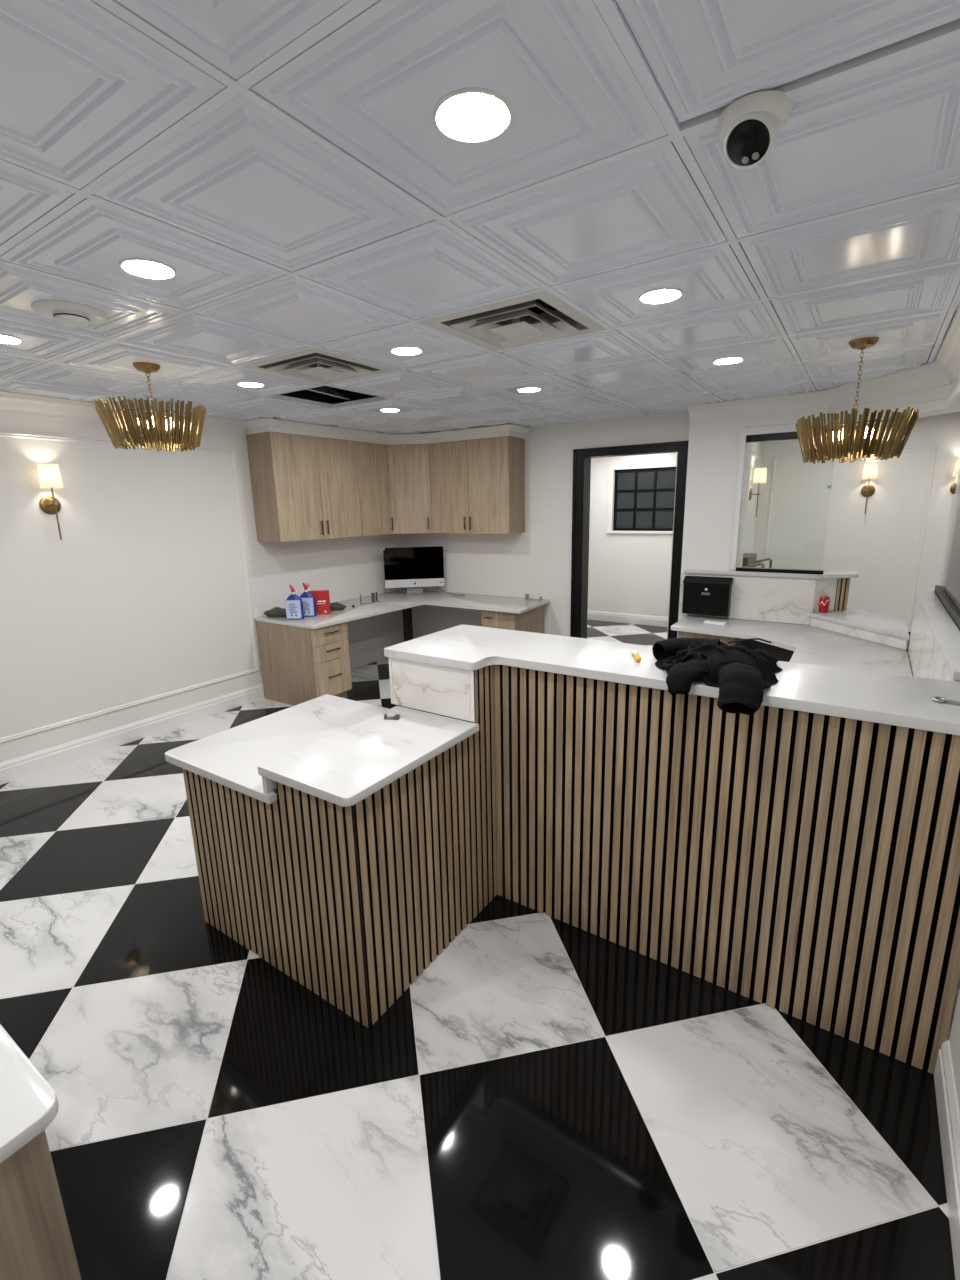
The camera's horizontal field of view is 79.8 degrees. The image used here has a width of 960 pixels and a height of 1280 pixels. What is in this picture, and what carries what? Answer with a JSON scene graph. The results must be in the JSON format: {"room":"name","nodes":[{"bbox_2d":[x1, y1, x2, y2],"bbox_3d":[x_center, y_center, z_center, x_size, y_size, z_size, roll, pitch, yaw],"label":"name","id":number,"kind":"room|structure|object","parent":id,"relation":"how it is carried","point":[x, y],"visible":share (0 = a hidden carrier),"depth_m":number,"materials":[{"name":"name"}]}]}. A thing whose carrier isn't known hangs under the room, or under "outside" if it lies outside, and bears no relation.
{"room":"reception area","nodes":[
{"label":"reception area","id":0,"kind":"room"},
{"bbox_2d":[0,387,405,762],"bbox_3d":[-2.186,-0.844,4.939,0.120,2.894,10.300,7,16,33],"label":"wall","id":1,"kind":"structure","parent":0,"point":[142,594],"depth_m":4.29,"materials":[{"name":"paint"}]},
{"bbox_2d":[37,464,62,539],"bbox_3d":[-2.792,-0.900,3.760,0.140,0.480,0.124,7,16,33],"label":"wall sconce","id":2,"kind":"object","parent":1,"relation":"attached to","point":[49,474],"visible":1,"depth_m":3.71,"materials":[{"name":"gold metal"}]},
{"bbox_2d":[0,390,247,436],"bbox_3d":[-3.475,-1.252,2.684,0.095,0.121,5.390,7,16,33],"label":"trim","id":3,"kind":"structure","parent":1,"relation":"attached to","point":[18,403],"depth_m":3.77,"materials":[{"name":"paint"}]},
{"bbox_2d":[0,431,258,742],"bbox_3d":[-3.155,-0.266,3.447,0.014,1.944,3.985,7,16,33],"label":"trim","id":4,"kind":"structure","parent":1,"relation":"attached to","point":[2,433],"depth_m":4.55,"materials":[{"name":"paint"}]},
{"bbox_2d":[0,641,403,784],"bbox_3d":[-2.909,0.795,4.032,0.018,0.140,7.380,7,16,33],"label":"baseboard","id":5,"kind":"structure","parent":1,"relation":"attached to","point":[26,765],"depth_m":4.39,"materials":[{"name":"paint"}]},
{"bbox_2d":[246,432,361,541],"bbox_3d":[-1.580,-1.398,5.319,0.353,0.904,0.977,7,16,33],"label":"upper cabinet","id":6,"kind":"object","parent":1,"relation":"attached to","point":[304,487],"visible":1,"depth_m":5.08,"materials":[{"name":"brown wood"}]},
{"bbox_2d":[356,441,392,535],"bbox_3d":[-1.180,-1.541,5.902,0.353,0.904,0.461,7,16,33],"label":"upper cabinet","id":7,"kind":"object","parent":1,"relation":"attached to","point":[373,467],"visible":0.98,"depth_m":5.81,"materials":[{"name":"brown wood"}]},
{"bbox_2d":[245,418,529,444],"bbox_3d":[-0.775,-1.902,5.217,1.695,0.092,2.025,7,16,33],"label":"trim","id":8,"kind":"structure","parent":1,"relation":"attached to","point":[266,424],"depth_m":5.45,"materials":[{"name":"paint"}]},
{"bbox_2d":[0,619,958,1279],"bbox_3d":[1.114,1.051,3.145,7.935,0.120,10.500,7,16,33],"label":"floor","id":9,"kind":"structure","parent":0,"point":[550,1098],"depth_m":1.69,"materials":[{"name":"tile"}]},
{"bbox_2d":[0,1130,80,1279],"bbox_3d":[-1.334,1.191,0.869,0.895,0.735,0.953,7,16,33],"label":"cabinet","id":10,"kind":"object","parent":9,"relation":"on","point":[36,1243],"visible":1,"depth_m":0.93,"materials":[{"name":"brown wood"}]},
{"bbox_2d":[0,1024,58,1162],"bbox_3d":[-1.351,0.819,0.788,0.932,0.026,1.011,7,16,33],"label":"countertop","id":11,"kind":"structure","parent":10,"relation":"on","point":[29,1104],"depth_m":0.94,"materials":[{"name":"white stone"}]},
{"bbox_2d":[256,621,351,705],"bbox_3d":[-1.581,0.188,5.211,0.775,0.736,0.400,7,16,33],"label":"drawer pedestal","id":12,"kind":"object","parent":9,"relation":"on","point":[299,665],"visible":0.91,"depth_m":5.03,"materials":[{"name":"brown wood"}]},
{"bbox_2d":[254,589,549,628],"bbox_3d":[-0.649,-0.338,5.478,1.957,0.128,2.083,7,16,33],"label":"countertop","id":13,"kind":"structure","parent":12,"relation":"on","point":[391,601],"depth_m":5.67,"materials":[{"name":"stone"}]},
{"bbox_2d":[263,607,286,617],"bbox_3d":[-1.814,-0.255,5.196,0.326,0.086,0.144,1,13,9],"label":"rag","id":14,"kind":"object","parent":13,"relation":"on","point":[277,612],"visible":0.69,"depth_m":5.15,"materials":[{"name":"grey fabric"}]},
{"bbox_2d":[285,585,303,619],"bbox_3d":[-1.631,-0.334,5.033,0.151,0.304,0.071,0,13,6],"label":"bottle","id":15,"kind":"object","parent":13,"relation":"on","point":[294,604],"visible":1,"depth_m":5.01,"materials":[{"name":"blue plastic"}]},
{"bbox_2d":[289,604,296,615],"bbox_3d":[-1.633,-0.261,5.015,0.072,0.111,0.002,0,13,6],"label":"print","id":16,"kind":"object","parent":15,"relation":"attached to","point":[289,604],"depth_m":5.01},
{"bbox_2d":[300,583,316,616],"bbox_3d":[-1.556,-0.364,5.159,0.151,0.304,0.071,0,13,6],"label":"bottle","id":17,"kind":"object","parent":13,"relation":"on","point":[309,604],"visible":0.86,"depth_m":5.14,"materials":[{"name":"blue plastic"}]},
{"bbox_2d":[309,590,330,614],"bbox_3d":[-1.491,-0.344,5.265,0.210,0.215,0.071,-1,13,0],"label":"carton","id":18,"kind":"object","parent":13,"relation":"on","point":[322,598],"visible":0.65,"depth_m":5.23,"materials":[{"name":"cardboard"}]},
{"bbox_2d":[330,602,345,610],"bbox_3d":[-1.389,-0.323,5.475,0.224,0.073,0.131,-3,13,-6],"label":"rag","id":19,"kind":"object","parent":13,"relation":"on","point":[336,606],"visible":0.7,"depth_m":5.44,"materials":[{"name":"grey fabric"}]},
{"bbox_2d":[383,546,443,595],"bbox_3d":[-0.725,-0.763,6.325,0.650,0.520,0.180,-3,13,-8],"label":"desktop computer","id":20,"kind":"object","parent":13,"relation":"on","point":[413,568],"visible":1,"depth_m":6.30,"materials":[{"name":"metal"}]},
{"bbox_2d":[182,735,476,1027],"bbox_3d":[-0.568,0.764,2.408,0.974,0.840,0.840,7,16,33],"label":"reception counter","id":21,"kind":"object","parent":9,"relation":"on","point":[353,903],"depth_m":2.04,"materials":[{"name":"brown wood"}]},
{"bbox_2d":[165,694,388,803],"bbox_3d":[-0.746,0.414,2.437,0.669,0.030,0.850,7,16,33],"label":"countertop","id":22,"kind":"structure","parent":21,"relation":"on","point":[231,758],"depth_m":2.37,"materials":[{"name":"white stone"}]},
{"bbox_2d":[258,706,478,806],"bbox_3d":[-0.373,0.380,2.080,0.425,0.048,0.698,7,16,33],"label":"countertop","id":23,"kind":"structure","parent":21,"relation":"on","point":[344,767],"depth_m":1.99,"materials":[{"name":"white stone"}]},
{"bbox_2d":[402,607,412,641],"bbox_3d":[-0.806,-0.135,6.536,0.075,0.735,0.130,7,16,33],"label":"support","id":24,"kind":"object","parent":9,"relation":"on","point":[407,613],"visible":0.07,"depth_m":6.51,"materials":[{"name":"black metal"}]},
{"bbox_2d":[482,605,543,633],"bbox_3d":[0.332,0.021,5.762,0.375,0.736,0.624,7,16,33],"label":"drawer pedestal","id":25,"kind":"object","parent":9,"relation":"on","point":[532,620],"visible":0.23,"depth_m":5.52,"materials":[{"name":"brown wood"}]},
{"bbox_2d":[388,657,959,1074],"bbox_3d":[0.595,0.656,2.233,2.002,1.083,0.512,7,16,33],"label":"reception counter","id":26,"kind":"object","parent":9,"relation":"on","point":[804,865],"depth_m":1.94,"materials":[{"name":"brown wood"}]},
{"bbox_2d":[384,625,959,735],"bbox_3d":[0.591,0.105,2.132,2.026,0.034,0.584,7,16,33],"label":"countertop","id":27,"kind":"structure","parent":26,"relation":"on","point":[883,698],"depth_m":2.00,"materials":[{"name":"white stone"}]},
{"bbox_2d":[631,650,640,661],"bbox_3d":[0.600,0.060,2.201,0.024,0.021,0.124,0,13,6],"label":"tube","id":28,"kind":"object","parent":27,"relation":"on","point":[634,653],"visible":1,"depth_m":2.18,"materials":[{"name":"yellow plastic"}]},
{"bbox_2d":[652,637,782,714],"bbox_3d":[0.817,0.070,2.027,0.450,0.155,0.646,9,16,37],"label":"jacket","id":29,"kind":"object","parent":27,"relation":"on","point":[741,674],"visible":1,"depth_m":1.88,"materials":[{"name":"black fabric"}]},
{"bbox_2d":[717,663,763,714],"bbox_3d":[0.812,0.146,1.790,0.133,0.114,0.247,4,14,23],"label":"sleeve","id":30,"kind":"object","parent":29,"relation":"attached to","point":[741,686],"depth_m":1.73,"materials":[{"name":"black fabric"}]},
{"bbox_2d":[931,697,959,704],"bbox_3d":[1.358,0.178,1.647,0.038,0.010,0.099,-14,18,-43],"label":"latch fitting","id":31,"kind":"object","parent":27,"relation":"on","point":[936,699],"visible":1,"depth_m":1.65,"materials":[{"name":"metal"}]},
{"bbox_2d":[678,631,793,661],"bbox_3d":[1.496,0.479,3.694,0.920,0.730,2.540,7,16,33],"label":"desk","id":32,"kind":"object","parent":9,"relation":"on","point":[782,654],"visible":0.02,"depth_m":4.50,"materials":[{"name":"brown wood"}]},
{"bbox_2d":[671,615,911,675],"bbox_3d":[1.667,0.145,3.430,1.488,0.030,2.635,7,16,33],"label":"countertop","id":33,"kind":"structure","parent":32,"relation":"on","point":[811,645],"depth_m":3.84,"materials":[{"name":"white stone"}]},
{"bbox_2d":[704,620,726,624],"bbox_3d":[1.859,-0.137,4.531,0.160,0.012,0.070,10,17,40],"label":"paper stack","id":34,"kind":"object","parent":33,"relation":"on","point":[706,621],"visible":1,"depth_m":4.51,"materials":[{"name":"white paper"}]},
{"bbox_2d":[742,553,771,567],"bbox_3d":[2.705,-0.207,5.514,0.535,1.195,0.569,7,16,33],"label":"chair","id":35,"kind":"object","parent":9,"relation":"on","point":[749,559],"visible":0.2,"depth_m":5.44,"materials":[{"name":"metal"}]},
{"bbox_2d":[679,573,849,624],"bbox_3d":[2.304,0.010,4.785,1.208,1.118,0.314,7,16,33],"label":"wall","id":36,"kind":"structure","parent":9,"relation":"on","point":[755,598],"depth_m":4.49,"materials":[{"name":"white stone"}]},
{"bbox_2d":[682,576,732,616],"bbox_3d":[1.870,-0.364,4.734,0.373,0.308,0.099,7,16,33],"label":"mailbox","id":37,"kind":"object","parent":36,"relation":"attached to","point":[702,595],"visible":1,"depth_m":4.70,"materials":[{"name":"black paint"}]},
{"bbox_2d":[684,567,858,578],"bbox_3d":[2.331,-0.548,4.643,1.235,0.031,0.372,7,16,33],"label":"ledge","id":38,"kind":"object","parent":36,"relation":"on","point":[828,574],"visible":0.81,"depth_m":4.46,"materials":[{"name":"white stone"}]},
{"bbox_2d":[736,432,832,573],"bbox_3d":[2.326,-1.036,4.376,0.609,1.038,0.056,7,16,33],"label":"glass screen","id":39,"kind":"object","parent":38,"relation":"on","point":[788,435],"visible":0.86,"depth_m":4.36,"materials":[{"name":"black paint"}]},
{"bbox_2d":[908,598,959,989],"bbox_3d":[2.206,0.484,2.753,0.215,1.118,2.042,7,16,33],"label":"wall","id":40,"kind":"structure","parent":9,"relation":"on","point":[926,660],"depth_m":2.78,"materials":[{"name":"paint"}]},
{"bbox_2d":[915,590,959,680],"bbox_3d":[2.209,-0.075,2.616,0.262,0.030,2.054,7,16,33],"label":"ledge","id":41,"kind":"object","parent":40,"relation":"on","point":[946,634],"visible":0.91,"depth_m":2.45,"materials":[{"name":"white stone"}]},
{"bbox_2d":[934,466,959,630],"bbox_3d":[2.161,-0.592,2.481,0.048,1.038,1.960,7,16,33],"label":"glass screen","id":42,"kind":"object","parent":41,"relation":"on","point":[947,592],"visible":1,"depth_m":3.02,"materials":[{"name":"clear glass"}]},
{"bbox_2d":[0,0,959,433],"bbox_3d":[1.037,-1.629,2.538,7.987,0.511,10.500,7,16,33],"label":"ceiling","id":43,"kind":"structure","parent":0,"point":[298,181],"depth_m":1.42,"materials":[{"name":"tile"}]},
{"bbox_2d":[0,334,22,343],"bbox_3d":[-2.047,-1.289,2.445,0.156,0.014,0.156,7,16,33],"label":"recessed light","id":44,"kind":"object","parent":43,"relation":"in","point":[4,338],"visible":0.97,"depth_m":2.46,"materials":[{"name":"white plastic"}]},
{"bbox_2d":[31,300,106,326],"bbox_3d":[-1.532,-1.206,2.150,0.236,0.062,0.236,7,16,33],"label":"fire alarm","id":45,"kind":"object","parent":43,"relation":"attached to","point":[70,314],"visible":1,"depth_m":2.09,"materials":[{"name":"white plastic"}]},
{"bbox_2d":[119,257,175,278],"bbox_3d":[-1.030,-1.156,1.781,0.156,0.014,0.156,7,16,33],"label":"recessed light","id":46,"kind":"object","parent":43,"relation":"in","point":[141,267],"visible":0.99,"depth_m":1.77,"materials":[{"name":"white plastic"}]},
{"bbox_2d":[93,362,205,451],"bbox_3d":[-1.705,-1.209,2.985,0.516,0.413,0.513,7,16,33],"label":"chandelier","id":47,"kind":"object","parent":43,"relation":"hanging from","point":[182,432],"visible":1,"depth_m":2.85,"materials":[{"name":"gold metal"}]},
{"bbox_2d":[237,381,264,387],"bbox_3d":[-1.371,-1.532,3.432,0.156,0.014,0.156,7,16,33],"label":"recessed light","id":48,"kind":"object","parent":43,"relation":"in","point":[250,384],"visible":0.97,"depth_m":3.42,"materials":[{"name":"white plastic"}]},
{"bbox_2d":[239,348,396,383],"bbox_3d":[-0.865,-1.604,3.068,0.586,0.322,0.586,7,16,33],"label":"ceiling vent","id":49,"kind":"object","parent":43,"relation":"in","point":[316,365],"visible":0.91,"depth_m":3.07,"materials":[{"name":"metal"}]},
{"bbox_2d":[380,408,399,411],"bbox_3d":[-0.694,-1.775,4.420,0.156,0.014,0.156,7,16,33],"label":"recessed light","id":50,"kind":"object","parent":43,"relation":"in","point":[383,409],"visible":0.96,"depth_m":4.41,"materials":[{"name":"white plastic"}]},
{"bbox_2d":[390,346,422,355],"bbox_3d":[-0.354,-1.399,2.769,0.156,0.014,0.156,7,16,33],"label":"recessed light","id":51,"kind":"object","parent":43,"relation":"in","point":[400,350],"visible":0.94,"depth_m":2.75,"materials":[{"name":"white plastic"}]},
{"bbox_2d":[433,87,512,141],"bbox_3d":[-0.014,-1.023,1.118,0.156,0.014,0.156,7,16,33],"label":"recessed light","id":52,"kind":"object","parent":43,"relation":"in","point":[469,114],"visible":1,"depth_m":1.11,"materials":[{"name":"white plastic"}]},
{"bbox_2d":[420,290,607,350],"bbox_3d":[0.151,-1.471,2.405,0.586,0.322,0.586,7,16,33],"label":"ceiling vent","id":53,"kind":"object","parent":43,"relation":"in","point":[480,326],"visible":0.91,"depth_m":2.43,"materials":[{"name":"metal"}]},
{"bbox_2d":[517,387,540,391],"bbox_3d":[0.322,-1.642,3.756,0.156,0.014,0.156,7,16,33],"label":"recessed light","id":54,"kind":"object","parent":43,"relation":"in","point":[524,389],"visible":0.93,"depth_m":3.73,"materials":[{"name":"white plastic"}]},
{"bbox_2d":[639,287,682,303],"bbox_3d":[0.662,-1.266,2.105,0.156,0.014,0.156,7,16,33],"label":"recessed light","id":55,"kind":"object","parent":43,"relation":"in","point":[666,294],"visible":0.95,"depth_m":2.09,"materials":[{"name":"white plastic"}]},
{"bbox_2d":[713,357,743,364],"bbox_3d":[1.339,-1.509,3.092,0.156,0.014,0.156,7,16,33],"label":"recessed light","id":56,"kind":"object","parent":43,"relation":"in","point":[726,360],"visible":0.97,"depth_m":3.08,"materials":[{"name":"white plastic"}]},
{"bbox_2d":[717,90,792,168],"bbox_3d":[0.546,-1.006,1.150,0.136,0.096,0.136,7,16,33],"label":"security camera","id":57,"kind":"object","parent":43,"relation":"attached to","point":[748,129],"visible":1,"depth_m":1.11,"materials":[{"name":"white plastic"}]},
{"bbox_2d":[795,337,918,463],"bbox_3d":[1.853,-1.170,2.824,0.513,0.558,0.517,7,16,33],"label":"chandelier","id":58,"kind":"object","parent":43,"relation":"hanging from","point":[831,440],"visible":1,"depth_m":2.71,"materials":[{"name":"gold metal"}]},
{"bbox_2d":[403,410,689,638],"bbox_3d":[0.520,-1.112,5.851,3.335,2.894,0.120,7,16,33],"label":"wall","id":59,"kind":"structure","parent":0,"point":[535,562],"depth_m":5.75,"materials":[{"name":"paint"}]},
{"bbox_2d":[388,444,431,533],"bbox_3d":[-0.776,-1.621,6.210,0.673,0.904,0.531,7,16,33],"label":"upper cabinet","id":60,"kind":"object","parent":59,"relation":"attached to","point":[408,463],"visible":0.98,"depth_m":6.00,"materials":[{"name":"brown wood"}]},
{"bbox_2d":[429,436,524,533],"bbox_3d":[-0.046,-1.552,5.846,0.958,0.904,0.338,7,16,33],"label":"upper cabinet","id":61,"kind":"object","parent":59,"relation":"attached to","point":[477,486],"visible":1,"depth_m":5.68,"materials":[{"name":"brown wood"}]},
{"bbox_2d":[588,452,677,616],"bbox_3d":[2.316,-1.648,8.002,2.800,2.894,0.120,7,16,33],"label":"wall","id":62,"kind":"structure","parent":0,"point":[629,573],"depth_m":8.20,"materials":[{"name":"paint"}]},
{"bbox_2d":[587,610,667,626],"bbox_3d":[2.256,-0.300,8.290,2.680,0.140,0.018,7,16,33],"label":"baseboard","id":63,"kind":"structure","parent":62,"relation":"attached to","point":[591,615],"depth_m":8.34,"materials":[{"name":"paint"}]},
{"bbox_2d":[607,467,675,533],"bbox_3d":[2.265,-1.923,7.929,1.025,0.885,0.115,7,16,33],"label":"window","id":64,"kind":"structure","parent":62,"relation":"in","point":[644,498],"depth_m":7.97,"materials":[{"name":"black paint"}]},
{"bbox_2d":[677,418,752,637],"bbox_3d":[1.962,-0.899,4.805,0.428,2.894,0.300,7,16,33],"label":"wall pier","id":65,"kind":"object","parent":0,"point":[713,445],"visible":0.29,"depth_m":4.63,"materials":[{"name":"paint"}]},
{"bbox_2d":[743,442,761,552],"bbox_3d":[2.489,-1.108,5.660,0.150,2.894,1.750,7,16,33],"label":"wall","id":66,"kind":"structure","parent":0,"point":[756,446],"depth_m":5.98,"materials":[{"name":"paint"}]},
{"bbox_2d":[749,468,766,516],"bbox_3d":[2.816,-1.494,5.817,0.140,0.480,0.124,7,16,33],"label":"wall sconce","id":67,"kind":"object","parent":66,"relation":"attached to","point":[760,474],"visible":1,"depth_m":5.74,"materials":[{"name":"white fabric"}]},
{"bbox_2d":[747,310,959,434],"bbox_3d":[2.202,-1.536,2.684,1.086,0.704,3.568,2,13,13],"label":"wall header","id":68,"kind":"structure","parent":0,"point":[944,391],"depth_m":3.62,"materials":[{"name":"paint"}]},
{"bbox_2d":[688,307,959,422],"bbox_3d":[2.010,-1.401,2.837,1.185,0.121,3.484,1,13,7],"label":"trim","id":69,"kind":"structure","parent":68,"relation":"attached to","point":[945,369],"depth_m":3.83,"materials":[{"name":"paint"}]},
{"bbox_2d":[728,382,959,568],"bbox_3d":[2.088,-0.720,2.858,0.910,1.091,3.330,2,13,12],"label":"trim","id":70,"kind":"structure","parent":68,"relation":"attached to","point":[942,403],"depth_m":4.37,"materials":[{"name":"paint"}]},
{"bbox_2d":[753,411,959,631],"bbox_3d":[4.811,-1.056,5.226,4.500,2.894,0.100,7,16,33],"label":"wall","id":71,"kind":"structure","parent":0,"point":[881,544],"depth_m":5.79,"materials":[{"name":"paint"}]},
{"bbox_2d":[750,446,959,631],"bbox_3d":[4.074,-0.751,4.940,3.350,1.860,1.300,7,16,33],"label":"trim","id":72,"kind":"structure","parent":71,"relation":"attached to","point":[934,453],"depth_m":5.63,"materials":[{"name":"paint"}]},
{"bbox_2d":[861,463,877,513],"bbox_3d":[3.822,-1.486,5.649,0.124,0.480,0.140,7,16,33],"label":"wall sconce","id":73,"kind":"object","parent":71,"relation":"attached to","point":[870,471],"visible":1,"depth_m":5.60,"materials":[{"name":"gold metal"}]},
{"bbox_2d":[950,459,959,493],"bbox_3d":[4.405,-1.409,5.269,0.124,0.480,0.140,7,16,33],"label":"wall sconce","id":74,"kind":"object","parent":71,"relation":"attached to","point":[956,469],"visible":0.41,"depth_m":5.24,"materials":[{"name":"gold metal"}]},
{"bbox_2d":[810,617,910,652],"bbox_3d":[2.720,0.308,4.105,0.217,0.829,0.818,-4,13,-11],"label":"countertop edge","id":75,"kind":"structure","parent":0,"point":[888,640],"depth_m":3.93,"materials":[{"name":"white stone"}]},
{"bbox_2d":[808,608,909,639],"bbox_3d":[2.800,-0.124,4.054,0.430,0.030,0.896,-4,13,-11],"label":"ledge","id":76,"kind":"object","parent":75,"relation":"on","point":[886,625],"visible":0.96,"depth_m":4.04,"materials":[{"name":"white stone"}]},
{"bbox_2d":[818,596,829,612],"bbox_3d":[2.617,-0.271,4.362,0.066,0.123,0.066,7,16,33],"label":"soda can","id":77,"kind":"object","parent":76,"relation":"on","point":[824,601],"visible":1,"depth_m":4.34,"materials":[{"name":"metal"}]},
{"bbox_2d":[949,989,959,1114],"bbox_3d":[0.270,0.320,-0.295,0.120,2.894,4.095,7,16,33],"label":"wall","id":78,"kind":"structure","parent":0,"point":[954,1040],"depth_m":1.60,"materials":[{"name":"paint"}]},
{"bbox_2d":[934,1040,959,1279],"bbox_3d":[0.240,1.653,0.054,0.018,0.140,4.095,7,16,33],"label":"baseboard","id":79,"kind":"structure","parent":78,"relation":"attached to","point":[945,1088],"depth_m":1.48,"materials":[{"name":"paint"}]},
{"bbox_3d":[2.645,-1.220,6.126,0.120,2.894,2.720,7,16,33],"label":"wall","id":80,"kind":"structure","parent":0,"visible":0},
{"bbox_2d":[570,441,688,638],"bbox_3d":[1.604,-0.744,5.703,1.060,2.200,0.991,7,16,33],"label":"door frame","id":81,"kind":"structure","parent":80,"relation":"in","point":[581,457],"depth_m":5.34,"materials":[{"name":"black paint"}]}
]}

